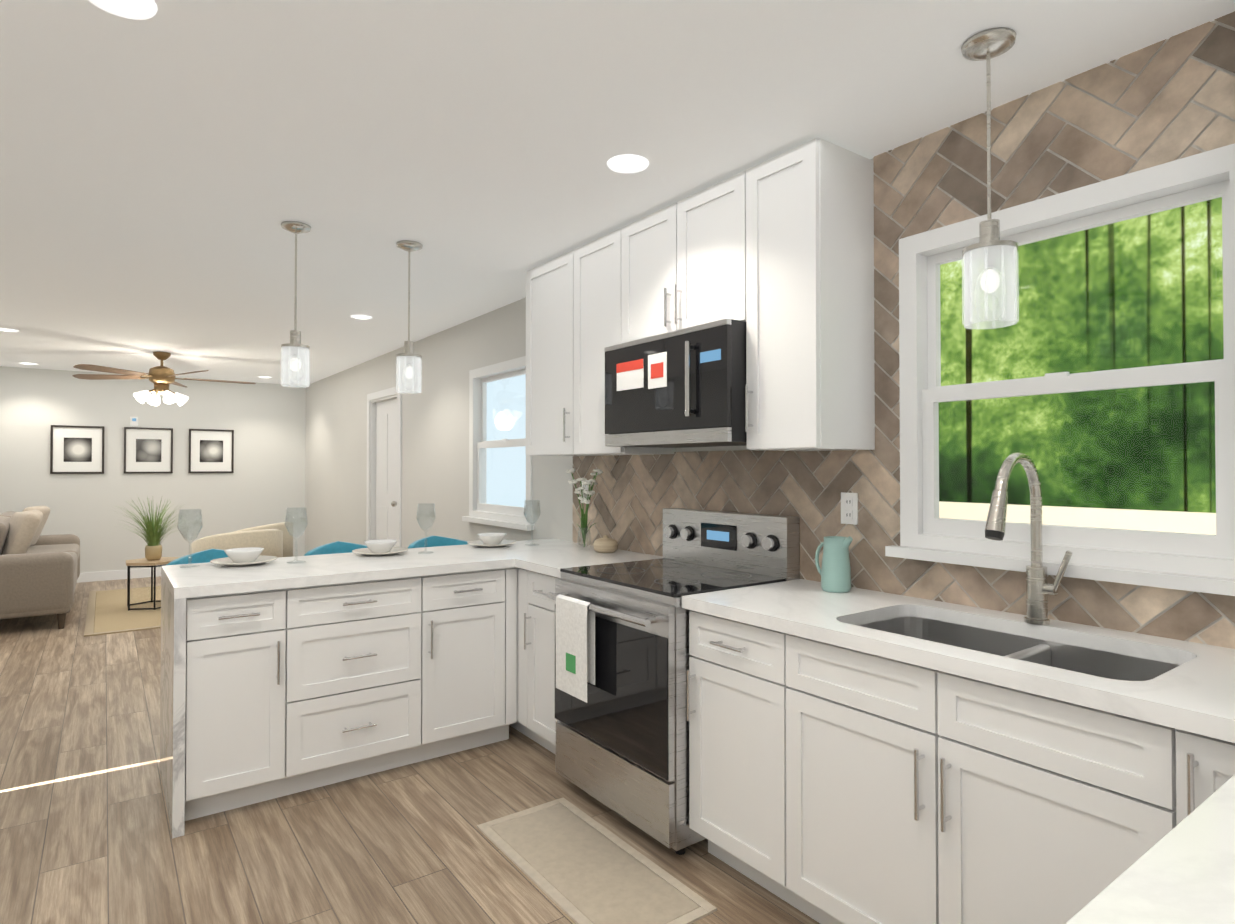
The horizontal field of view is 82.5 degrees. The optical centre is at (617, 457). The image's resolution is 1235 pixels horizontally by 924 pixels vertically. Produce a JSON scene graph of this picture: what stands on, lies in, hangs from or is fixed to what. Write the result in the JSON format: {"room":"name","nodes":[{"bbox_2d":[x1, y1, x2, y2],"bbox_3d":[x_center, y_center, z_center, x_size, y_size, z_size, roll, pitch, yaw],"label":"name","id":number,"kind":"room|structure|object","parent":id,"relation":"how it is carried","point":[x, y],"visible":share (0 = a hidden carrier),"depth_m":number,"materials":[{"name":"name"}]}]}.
{"room":"kitchen and living room","nodes":[
{"label":"kitchen and living room","id":0,"kind":"room"},
{"bbox_2d":[0,366,305,572],"bbox_3d":[-6.070,0.224,8.482,4.300,2.470,0.120,1,-1,-36],"label":"wall","id":1,"kind":"structure","parent":0,"point":[263,484],"depth_m":8.60,"materials":[{"name":"paint"}]},
{"bbox_2d":[50,425,104,473],"bbox_3d":[-6.302,-0.094,8.227,0.500,0.560,0.022,1,-1,-36],"label":"picture","id":2,"kind":"object","parent":1,"relation":"attached to","point":[76,449],"visible":0.96,"depth_m":8.22},
{"bbox_2d":[77,567,160,582],"bbox_3d":[-6.028,1.404,8.411,4.298,0.110,0.019,1,-1,-36],"label":"baseboard","id":3,"kind":"structure","parent":1,"relation":"attached to","point":[111,575],"depth_m":8.41,"materials":[{"name":"white wood"}]},
{"bbox_2d":[130,417,137,426],"bbox_3d":[-5.865,-0.440,8.550,0.080,0.120,0.023,1,-1,-36],"label":"thermostat","id":4,"kind":"object","parent":1,"relation":"attached to","point":[133,421],"visible":1,"depth_m":8.54,"materials":[{"name":"white plastic"}]},
{"bbox_2d":[124,427,172,473],"bbox_3d":[-5.744,-0.089,8.633,0.500,0.560,0.022,1,-1,-36],"label":"picture","id":5,"kind":"object","parent":1,"relation":"attached to","point":[148,450],"visible":0.98,"depth_m":8.63},
{"bbox_2d":[188,429,233,472],"bbox_3d":[-5.202,-0.084,9.028,0.500,0.560,0.022,1,-1,-36],"label":"picture","id":6,"kind":"object","parent":1,"relation":"attached to","point":[211,450],"visible":0.98,"depth_m":9.03},
{"bbox_2d":[0,576,819,923],"bbox_3d":[-2.875,1.445,4.082,4.540,0.080,10.970,1,-1,-36],"label":"floor","id":7,"kind":"structure","parent":0,"point":[84,830],"depth_m":2.62,"materials":[{"name":"brown wood"}]},
{"bbox_2d":[0,506,79,628],"bbox_3d":[-5.526,0.955,6.470,0.900,0.959,2.100,1,-1,-36],"label":"sofa","id":8,"kind":"object","parent":7,"relation":"on","point":[39,574],"visible":1,"depth_m":5.83,"materials":[{"name":"fabric"}]},
{"bbox_2d":[84,585,160,636],"bbox_3d":[-4.233,1.437,7.127,1.810,0.012,2.450,1,-1,-36],"label":"living room rug","id":9,"kind":"object","parent":7,"relation":"on","point":[109,611],"visible":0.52,"depth_m":6.48,"materials":[{"name":"wicker"}]},
{"bbox_2d":[126,557,178,610],"bbox_3d":[-4.467,1.204,6.780,0.433,0.442,0.500,1,-1,-36],"label":"side table","id":10,"kind":"object","parent":9,"relation":"on","point":[141,562],"visible":0.75,"depth_m":6.60,"materials":[{"name":"brown wood"}]},
{"bbox_2d":[109,497,197,560],"bbox_3d":[-4.437,0.661,6.783,0.834,0.644,0.793,1,-1,-36],"label":"grass plant","id":11,"kind":"object","parent":10,"relation":"on","point":[153,530],"visible":1,"depth_m":6.74,"materials":[{"name":"green plant"}]},
{"bbox_2d":[190,529,282,557],"bbox_3d":[-3.553,1.041,6.608,0.730,0.762,0.770,0,-1,34],"label":"armchair","id":12,"kind":"object","parent":9,"relation":"on","point":[270,541],"visible":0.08,"depth_m":6.34,"materials":[{"name":"beige fabric"}]},
{"bbox_2d":[234,522,292,556],"bbox_3d":[-3.785,1.050,7.349,0.730,0.762,0.770,0,-1,4],"label":"armchair","id":13,"kind":"object","parent":9,"relation":"on","point":[287,544],"visible":0.17,"depth_m":7.27,"materials":[{"name":"beige fabric"}]},
{"bbox_2d":[166,549,227,564],"bbox_3d":[-1.991,0.936,3.503,0.446,0.926,0.448,1,-1,-36],"label":"stool","id":14,"kind":"object","parent":7,"relation":"on","point":[206,556],"depth_m":3.62,"materials":[{"name":"teal fabric"}]},
{"bbox_2d":[185,588,292,820],"bbox_3d":[-1.645,0.957,2.963,0.345,0.868,0.603,1,-1,-36],"label":"base cabinet","id":15,"kind":"object","parent":7,"relation":"on","point":[238,644],"depth_m":2.73,"materials":[{"name":"white wood"}]},
{"bbox_2d":[304,541,367,555],"bbox_3d":[-1.482,0.941,3.874,0.446,0.926,0.448,1,-1,-36],"label":"stool","id":16,"kind":"object","parent":7,"relation":"on","point":[337,547],"visible":0.02,"depth_m":4.02,"materials":[{"name":"teal fabric"}]},
{"bbox_2d":[289,574,440,794],"bbox_3d":[-1.279,0.961,3.230,0.677,0.868,0.603,1,-1,-36],"label":"base cabinet","id":17,"kind":"object","parent":7,"relation":"on","point":[289,691],"depth_m":3.01,"materials":[{"name":"white wood"}]},
{"bbox_2d":[160,539,593,838],"bbox_3d":[-1.014,0.942,3.459,2.028,0.910,0.720,1,-1,-36],"label":"countertop","id":18,"kind":"structure","parent":17,"relation":"on","point":[178,584],"depth_m":2.94,"materials":[{"name":"stone"}]},
{"bbox_2d":[177,509,202,567],"bbox_3d":[-1.894,0.355,3.122,0.099,0.254,0.099,1,-1,-36],"label":"wine glass","id":19,"kind":"object","parent":18,"relation":"on","point":[190,529],"visible":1,"depth_m":3.12,"materials":[{"name":"clear glass"}]},
{"bbox_2d":[210,547,276,565],"bbox_3d":[-1.706,0.451,3.220,0.272,0.065,0.272,1,-1,-36],"label":"place setting","id":20,"kind":"object","parent":18,"relation":"on","point":[245,556],"visible":1,"depth_m":3.18,"materials":[{"name":"beige ceramic"}]},
{"bbox_2d":[285,507,307,563],"bbox_3d":[-1.486,0.357,3.258,0.099,0.254,0.099,1,-1,-36],"label":"wine glass","id":21,"kind":"object","parent":18,"relation":"on","point":[288,520],"visible":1,"depth_m":3.26,"materials":[{"name":"clear glass"}]},
{"bbox_2d":[352,539,407,555],"bbox_3d":[-1.205,0.456,3.585,0.272,0.065,0.272,1,-1,-36],"label":"place setting","id":22,"kind":"object","parent":18,"relation":"on","point":[378,547],"visible":1,"depth_m":3.54,"materials":[{"name":"beige ceramic"}]},
{"bbox_2d":[416,503,435,553],"bbox_3d":[-0.985,0.362,3.623,0.099,0.254,0.099,1,-1,-36],"label":"wine glass","id":23,"kind":"object","parent":18,"relation":"on","point":[418,511],"visible":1,"depth_m":3.62,"materials":[{"name":"clear glass"}]},
{"bbox_2d":[467,533,515,546],"bbox_3d":[-0.704,0.460,3.950,0.272,0.065,0.272,1,-1,-36],"label":"place setting","id":24,"kind":"object","parent":18,"relation":"on","point":[491,540],"visible":1,"depth_m":3.90,"materials":[{"name":"beige ceramic"}]},
{"bbox_2d":[523,500,540,545],"bbox_3d":[-0.484,0.366,3.989,0.099,0.254,0.099,1,-1,-36],"label":"wine glass","id":25,"kind":"object","parent":18,"relation":"on","point":[533,512],"visible":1,"depth_m":3.98,"materials":[{"name":"clear glass"}]},
{"bbox_2d":[566,468,602,549],"bbox_3d":[-0.157,0.273,3.753,0.198,0.434,0.168,1,-1,-36],"label":"flower vase","id":26,"kind":"object","parent":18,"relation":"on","point":[591,483],"visible":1,"depth_m":3.74,"materials":[{"name":"clear glass"}]},
{"bbox_2d":[408,535,467,547],"bbox_3d":[-1.021,0.945,4.210,0.446,0.926,0.448,1,-1,-36],"label":"stool","id":27,"kind":"object","parent":7,"relation":"on","point":[433,541],"visible":0.02,"depth_m":4.37,"materials":[{"name":"teal fabric"}]},
{"bbox_2d":[437,567,516,756],"bbox_3d":[-0.859,0.964,3.536,0.480,0.868,0.603,1,-1,-36],"label":"base cabinet","id":28,"kind":"object","parent":7,"relation":"on","point":[477,645],"depth_m":3.32,"materials":[{"name":"white wood"}]},
{"bbox_2d":[509,567,524,734],"bbox_3d":[-0.411,0.968,3.842,0.601,0.868,0.570,1,-1,-36],"label":"base cabinet","id":29,"kind":"object","parent":7,"relation":"on","point":[519,725],"depth_m":3.41,"materials":[{"name":"white wood"}]},
{"bbox_2d":[525,570,560,754],"bbox_3d":[-0.074,0.963,3.379,0.603,0.868,0.376,1,-1,-36],"label":"base cabinet","id":30,"kind":"object","parent":7,"relation":"on","point":[540,721],"depth_m":3.27,"materials":[{"name":"white wood"}]},
{"bbox_2d":[512,547,662,577],"bbox_3d":[-0.106,0.507,3.403,0.633,0.040,0.448,1,-1,-36],"label":"countertop","id":31,"kind":"structure","parent":30,"relation":"on","point":[550,563],"depth_m":3.37,"materials":[{"name":"stone"}]},
{"bbox_2d":[593,535,617,552],"bbox_3d":[-0.062,0.446,3.664,0.128,0.087,0.128,1,-1,-36],"label":"vase","id":32,"kind":"object","parent":31,"relation":"on","point":[605,544],"visible":1,"depth_m":3.62,"materials":[{"name":"beige ceramic"}]},
{"bbox_2d":[477,798,716,923],"bbox_3d":[-0.112,1.380,2.397,0.380,0.009,0.890,1,-1,-36],"label":"kitchen rug","id":33,"kind":"object","parent":7,"relation":"on","point":[575,864],"visible":1,"depth_m":2.35,"materials":[{"name":"beige fabric"}]},
{"bbox_2d":[547,508,799,854],"bbox_3d":[0.197,0.813,2.870,0.748,1.155,0.756,1,-1,-36],"label":"range","id":34,"kind":"object","parent":7,"relation":"on","point":[622,655],"visible":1,"depth_m":2.68,"materials":[{"name":"silver metal"}]},
{"bbox_2d":[687,611,921,910],"bbox_3d":[0.631,0.951,2.411,0.603,0.868,0.484,1,-1,-36],"label":"base cabinet","id":35,"kind":"object","parent":7,"relation":"on","point":[747,684],"depth_m":2.19,"materials":[{"name":"white wood"}]},
{"bbox_2d":[801,667,1169,923],"bbox_3d":[0.999,1.048,1.904,0.603,0.660,0.998,1,-1,-36],"label":"base cabinet","id":36,"kind":"object","parent":7,"relation":"on","point":[833,785],"depth_m":1.66,"materials":[{"name":"white wood"}]},
{"bbox_2d":[682,579,1234,739],"bbox_3d":[0.872,0.580,2.059,0.633,0.220,1.348,1,-1,-36],"label":"countertop","id":37,"kind":"structure","parent":36,"relation":"on","point":[1184,685],"depth_m":1.85,"materials":[{"name":"stone"}]},
{"bbox_2d":[815,536,852,592],"bbox_3d":[0.776,0.376,2.531,0.104,0.198,0.159,1,-1,-36],"label":"pitcher","id":38,"kind":"object","parent":37,"relation":"on","point":[834,570],"visible":1,"depth_m":2.48,"materials":[{"name":"ceramic"}]},
{"bbox_2d":[985,452,1071,624],"bbox_3d":[1.117,0.226,1.914,0.297,0.483,0.124,1,-1,-36],"label":"faucet","id":39,"kind":"object","parent":37,"relation":"on","point":[1039,588],"visible":1,"depth_m":1.98,"materials":[{"name":"silver metal"}]},
{"bbox_2d":[1125,716,1234,830],"bbox_3d":[1.332,0.939,1.449,0.603,0.868,0.248,1,-1,-36],"label":"base cabinet","id":40,"kind":"object","parent":7,"relation":"on","point":[1170,772],"depth_m":1.34,"materials":[{"name":"white wood"}]},
{"bbox_2d":[1066,735,1234,923],"bbox_3d":[0.631,0.470,0.426,2.948,0.040,0.668,1,-1,-36],"label":"countertop","id":41,"kind":"structure","parent":40,"relation":"on","point":[1182,871],"depth_m":0.76,"materials":[{"name":"stone"}]},
{"bbox_2d":[305,158,873,553],"bbox_3d":[-1.089,0.186,5.399,0.120,2.470,10.970,1,-1,-36],"label":"wall","id":42,"kind":"structure","parent":0,"point":[435,443],"depth_m":6.04,"materials":[{"name":"paint"}]},
{"bbox_2d":[366,385,401,546],"bbox_3d":[-2.281,0.386,6.997,0.163,2.110,1.020,1,-1,-36],"label":"door","id":43,"kind":"structure","parent":42,"relation":"attached to","point":[384,459],"depth_m":7.09,"materials":[{"name":"white wood"}]},
{"bbox_2d":[462,356,533,530],"bbox_3d":[-0.813,-0.097,4.960,0.155,1.135,1.010,1,-1,-36],"label":"living room window","id":44,"kind":"structure","parent":42,"relation":"in","point":[481,511],"depth_m":5.17,"materials":[{"name":"clear glass"}]},
{"bbox_2d":[526,248,577,455],"bbox_3d":[-0.222,-0.533,3.832,0.327,1.040,0.558,1,-1,-36],"label":"upper cabinet","id":45,"kind":"object","parent":42,"relation":"attached to","point":[551,286],"depth_m":3.73,"materials":[{"name":"white wood"}]},
{"bbox_2d":[581,480,588,498],"bbox_3d":[-0.186,0.184,4.034,0.009,0.116,0.070,1,-1,-36],"label":"electrical outlet","id":46,"kind":"object","parent":42,"relation":"attached to","point":[586,487],"visible":0.31,"depth_m":4.02,"materials":[{"name":"white plastic"}]},
{"bbox_2d":[578,226,674,455],"bbox_3d":[0.028,-0.537,3.490,0.327,1.040,0.524,1,-1,-36],"label":"upper cabinet","id":47,"kind":"object","parent":42,"relation":"attached to","point":[601,261],"depth_m":3.39,"materials":[{"name":"white wood"}]},
{"bbox_2d":[626,171,745,341],"bbox_3d":[0.377,-0.783,3.014,0.327,0.560,0.776,1,-1,-36],"label":"upper cabinet","id":48,"kind":"object","parent":42,"relation":"attached to","point":[686,259],"depth_m":2.86,"materials":[{"name":"white wood"}]},
{"bbox_2d":[604,319,746,447],"bbox_3d":[0.323,-0.276,2.970,0.458,0.445,0.771,1,-1,-36],"label":"microwave","id":49,"kind":"object","parent":48,"relation":"attached to","point":[683,388],"visible":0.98,"depth_m":2.77,"materials":[{"name":"black plastic"}]},
{"bbox_2d":[745,138,875,450],"bbox_3d":[0.683,-0.548,2.591,0.327,1.040,0.381,1,-1,-36],"label":"upper cabinet","id":50,"kind":"object","parent":42,"relation":"attached to","point":[776,254],"depth_m":2.45,"materials":[{"name":"white wood"}]},
{"bbox_2d":[573,11,1234,648],"bbox_3d":[0.877,-0.301,2.594,0.005,1.565,3.870,1,-1,-36],"label":"backsplash","id":51,"kind":"structure","parent":42,"relation":"attached to","point":[1159,103],"depth_m":2.28,"materials":[{"name":"tile"}]},
{"bbox_2d":[841,492,857,524],"bbox_3d":[0.856,0.187,2.603,0.009,0.116,0.070,1,-1,-36],"label":"electrical outlet","id":52,"kind":"object","parent":51,"relation":"attached to","point":[849,508],"visible":1,"depth_m":2.60,"materials":[{"name":"white plastic"}]},
{"bbox_2d":[885,143,1234,595],"bbox_3d":[1.288,-0.215,2.078,0.155,1.100,1.015,1,-1,-36],"label":"kitchen window","id":53,"kind":"structure","parent":42,"relation":"in","point":[927,533],"depth_m":2.03,"materials":[{"name":"clear glass"}]},
{"bbox_2d":[0,0,1234,384],"bbox_3d":[-2.875,-1.095,4.114,4.540,0.060,10.970,1,-1,-36],"label":"ceiling","id":54,"kind":"structure","parent":0,"point":[168,168],"depth_m":2.34,"materials":[{"name":"paint"}]},
{"bbox_2d":[0,328,18,331],"bbox_3d":[-4.978,-1.041,5.742,0.154,0.006,0.154,1,-1,-36],"label":"recessed light","id":55,"kind":"object","parent":54,"relation":"in","point":[7,330],"visible":0.96,"depth_m":5.75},
{"bbox_2d":[20,362,36,364],"bbox_3d":[-6.372,-1.018,7.622,0.154,0.006,0.154,1,-1,-36],"label":"recessed light","id":56,"kind":"object","parent":54,"relation":"in","point":[28,363],"visible":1,"depth_m":7.60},
{"bbox_2d":[89,0,156,19],"bbox_3d":[-1.186,-1.091,1.676,0.154,0.006,0.154,1,-1,-36],"label":"recessed light","id":57,"kind":"object","parent":54,"relation":"in","point":[138,9],"visible":1,"depth_m":1.71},
{"bbox_2d":[73,352,255,405],"bbox_3d":[-4.418,-0.772,6.949,1.539,0.512,1.589,1,-1,-36],"label":"ceiling fan","id":58,"kind":"object","parent":54,"relation":"hanging from","point":[161,377],"visible":1,"depth_m":6.84,"materials":[{"name":"brown wood"}]},
{"bbox_2d":[280,221,310,387],"bbox_3d":[-1.488,-0.702,3.257,0.130,0.744,0.130,1,-1,-36],"label":"pendant light","id":59,"kind":"object","parent":54,"relation":"hanging from","point":[294,345],"visible":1,"depth_m":3.24,"materials":[{"name":"glass"}]},
{"bbox_2d":[351,315,371,319],"bbox_3d":[-1.907,-1.047,5.246,0.154,0.006,0.154,1,-1,-36],"label":"recessed light","id":60,"kind":"object","parent":54,"relation":"in","point":[364,317],"visible":0.96,"depth_m":5.24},
{"bbox_2d":[396,240,422,393],"bbox_3d":[-1.044,-0.699,3.531,0.130,0.744,0.130,1,-1,-36],"label":"pendant light","id":61,"kind":"object","parent":54,"relation":"hanging from","point":[408,355],"visible":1,"depth_m":3.51,"materials":[{"name":"glass"}]},
{"bbox_2d":[607,154,648,172],"bbox_3d":[0.039,-1.080,2.593,0.154,0.006,0.154,1,-1,-36],"label":"recessed light","id":62,"kind":"object","parent":54,"relation":"in","point":[627,163],"visible":1,"depth_m":2.58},
{"bbox_2d":[961,27,1018,329],"bbox_3d":[0.975,-0.720,1.847,0.130,0.744,0.133,1,-1,-36],"label":"pendant light","id":63,"kind":"object","parent":54,"relation":"hanging from","point":[987,45],"visible":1,"depth_m":1.83,"materials":[{"name":"glass"}]},
{"label":"outside","id":64,"kind":"structure","parent":0,"visible":0},
{"bbox_2d":[486,374,525,506],"bbox_3d":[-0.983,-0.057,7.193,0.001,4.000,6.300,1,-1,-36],"label":"window glass","id":65,"kind":"object","parent":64,"point":[495,454],"depth_m":7.45,"materials":[{"name":"clear glass"}]},
{"bbox_2d":[939,197,1223,534],"bbox_3d":[4.292,-1.106,3.192,1.800,7.000,11.000,1,-1,-36],"label":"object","id":66,"kind":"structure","parent":64,"point":[1180,431],"depth_m":5.42,"materials":[{"name":"green plant"}]}
]}

